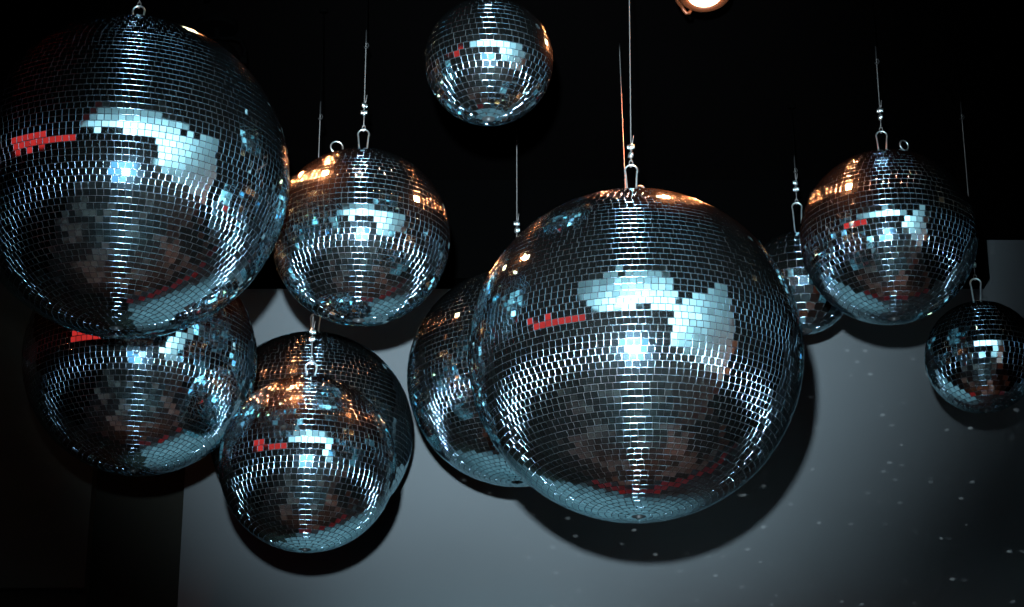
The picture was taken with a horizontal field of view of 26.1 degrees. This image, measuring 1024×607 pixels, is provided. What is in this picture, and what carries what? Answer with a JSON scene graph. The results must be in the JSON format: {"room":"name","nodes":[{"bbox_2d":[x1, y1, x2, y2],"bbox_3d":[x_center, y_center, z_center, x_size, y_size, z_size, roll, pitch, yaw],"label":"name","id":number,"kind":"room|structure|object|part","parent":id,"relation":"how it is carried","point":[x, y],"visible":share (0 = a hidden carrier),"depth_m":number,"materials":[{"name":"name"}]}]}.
{"room":"entertainment venue","nodes":[
{"label":"entertainment venue","id":0,"kind":"room"},
{"bbox_2d":[0,240,1023,606],"bbox_3d":[0.000,1.443,4.155,6.400,3.560,0.150,0,-21,0],"label":"wall","id":1,"kind":"structure","parent":0,"point":[878,490],"depth_m":4.47,"materials":[{"name":"paint"}]},
{"bbox_2d":[0,590,88,606],"bbox_3d":[-2.029,1.852,4.005,2.343,2.690,0.130,0,-21,0],"label":"trim","id":2,"kind":"structure","parent":1,"relation":"attached to","point":[8,598],"depth_m":4.43,"materials":[{"name":"black paint"}]},
{"bbox_2d":[88,467,184,606],"bbox_3d":[-0.762,1.452,4.178,0.189,3.560,0.100,0,-21,0],"label":"trim","id":3,"kind":"structure","parent":1,"relation":"attached to","point":[137,528],"depth_m":4.51,"materials":[{"name":"black paint"}]},
{"bbox_2d":[246,180,989,288],"bbox_3d":[0.070,-0.147,4.669,1.853,0.225,0.060,0,-21,0],"label":"trim","id":4,"kind":"structure","parent":1,"relation":"attached to","point":[481,213],"depth_m":4.66,"materials":[{"name":"black paint"}]},
{"bbox_2d":[982,189,1023,239],"bbox_3d":[2.098,-0.190,4.712,2.204,0.113,0.012,0,-21,0],"label":"trim","id":5,"kind":"structure","parent":1,"relation":"attached to","point":[1003,208],"depth_m":4.71,"materials":[{"name":"black paint"}]},
{"bbox_2d":[0,0,1023,188],"bbox_3d":[0.000,-1.995,0.420,6.700,0.100,9.620,0,-21,0],"label":"ceiling","id":6,"kind":"structure","parent":0,"point":[712,92],"depth_m":4.25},
{"bbox_2d":[22,296,256,475],"bbox_3d":[-0.640,-0.114,3.886,0.400,0.860,0.400,-5,-22,12],"label":"disco ball","id":7,"kind":"object","parent":6,"relation":"hanging from","point":[158,405],"visible":0.57,"depth_m":3.65,"materials":[{"name":"metal"}]},
{"bbox_2d":[0,0,289,338],"bbox_3d":[-0.594,-0.324,3.457,0.500,0.783,0.500,14,-25,-31],"label":"disco ball","id":8,"kind":"object","parent":6,"relation":"hanging from","point":[145,170],"visible":1,"depth_m":3.22,"materials":[{"name":"metal"}]},
{"bbox_2d":[218,8,396,552],"bbox_3d":[-0.341,-0.062,3.814,0.296,1.010,0.296,-12,-24,28],"label":"disco ball","id":9,"kind":"object","parent":6,"relation":"hanging from","point":[307,463],"visible":1,"depth_m":3.58,"materials":[{"name":"metal"}]},
{"bbox_3d":[-0.341,-0.445,3.965,0.016,0.185,0.016,0,-22,0],"label":"drop rod","id":10,"kind":"part","parent":9,"relation":"part of","materials":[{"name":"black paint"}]},
{"bbox_2d":[211,131,412,494],"bbox_3d":[-0.385,0.043,4.314,0.390,0.837,0.390,4,-22,-9],"label":"disco ball","id":11,"kind":"object","parent":6,"relation":"hanging from","point":[346,360],"visible":0.37,"depth_m":4.14,"materials":[{"name":"metal"}]},
{"bbox_3d":[-0.385,-0.295,4.448,0.016,0.110,0.016,0,-22,0],"label":"drop rod","id":12,"kind":"part","parent":11,"relation":"part of","materials":[{"name":"black paint"}]},
{"bbox_2d":[272,0,449,326],"bbox_3d":[-0.254,-0.273,3.761,0.300,0.654,0.300,10,-23,-23],"label":"disco ball","id":13,"kind":"object","parent":6,"relation":"hanging from","point":[363,240],"visible":0.97,"depth_m":3.59,"materials":[{"name":"metal"}]},
{"bbox_3d":[-0.254,-0.527,3.861,0.016,0.110,0.016,0,-22,0],"label":"drop rod","id":14,"kind":"part","parent":13,"relation":"part of","materials":[{"name":"black paint"}]},
{"bbox_2d":[407,120,529,486],"bbox_3d":[0.009,-0.057,4.092,0.411,0.815,0.411,0,-21,0],"label":"disco ball","id":15,"kind":"object","parent":6,"relation":"hanging from","point":[441,399],"visible":0.41,"depth_m":3.90,"materials":[{"name":"metal"}]},
{"bbox_2d":[424,0,552,125],"bbox_3d":[-0.036,-0.492,3.478,0.200,0.455,0.200,-19,-28,39],"label":"disco ball","id":16,"kind":"object","parent":6,"relation":"hanging from","point":[487,62],"visible":1,"depth_m":3.36,"materials":[{"name":"metal"}]},
{"bbox_2d":[468,0,803,522],"bbox_3d":[0.182,-0.188,3.401,0.500,1.077,0.505,19,-29,-40],"label":"disco ball","id":17,"kind":"object","parent":6,"relation":"hanging from","point":[636,355],"visible":1,"depth_m":3.11,"materials":[{"name":"metal"}]},
{"bbox_2d":[675,0,727,14],"bbox_3d":[0.324,-0.561,3.752,0.098,0.126,0.094,-18,-28,38],"label":"ceiling spotlight","id":18,"kind":"object","parent":6,"relation":"attached to","point":[692,5],"visible":1,"depth_m":3.75,"materials":[{"name":"black paint"}]},
{"bbox_2d":[764,104,843,334],"bbox_3d":[0.552,-0.167,4.271,0.201,0.480,0.201,0,-21,0],"label":"disco ball","id":19,"kind":"object","parent":6,"relation":"hanging from","point":[816,314],"visible":0.39,"depth_m":4.14,"materials":[{"name":"metal"}]},
{"bbox_3d":[0.553,-0.339,4.338,0.016,0.110,0.016,0,-22,0],"label":"drop rod","id":20,"kind":"part","parent":19,"relation":"part of","materials":[{"name":"black paint"}]},
{"bbox_2d":[800,0,977,324],"bbox_3d":[0.642,-0.264,3.821,0.300,0.629,0.300,-6,-22,16],"label":"disco ball","id":21,"kind":"object","parent":6,"relation":"hanging from","point":[888,236],"visible":1,"depth_m":3.65,"materials":[{"name":"metal"}]},
{"bbox_3d":[0.642,-0.505,3.916,0.016,0.110,0.016,0,-22,0],"label":"drop rod","id":22,"kind":"part","parent":21,"relation":"part of","materials":[{"name":"black paint"}]},
{"bbox_2d":[924,48,1023,412],"bbox_3d":[0.834,-0.143,4.009,0.200,0.716,0.200,-15,-26,33],"label":"disco ball","id":23,"kind":"object","parent":6,"relation":"hanging from","point":[974,352],"visible":0.98,"depth_m":3.84,"materials":[{"name":"metal"}]},
{"bbox_3d":[0.834,-0.425,4.120,0.016,0.110,0.016,0,-22,0],"label":"drop rod","id":24,"kind":"part","parent":23,"relation":"part of","materials":[{"name":"black paint"}]}
]}

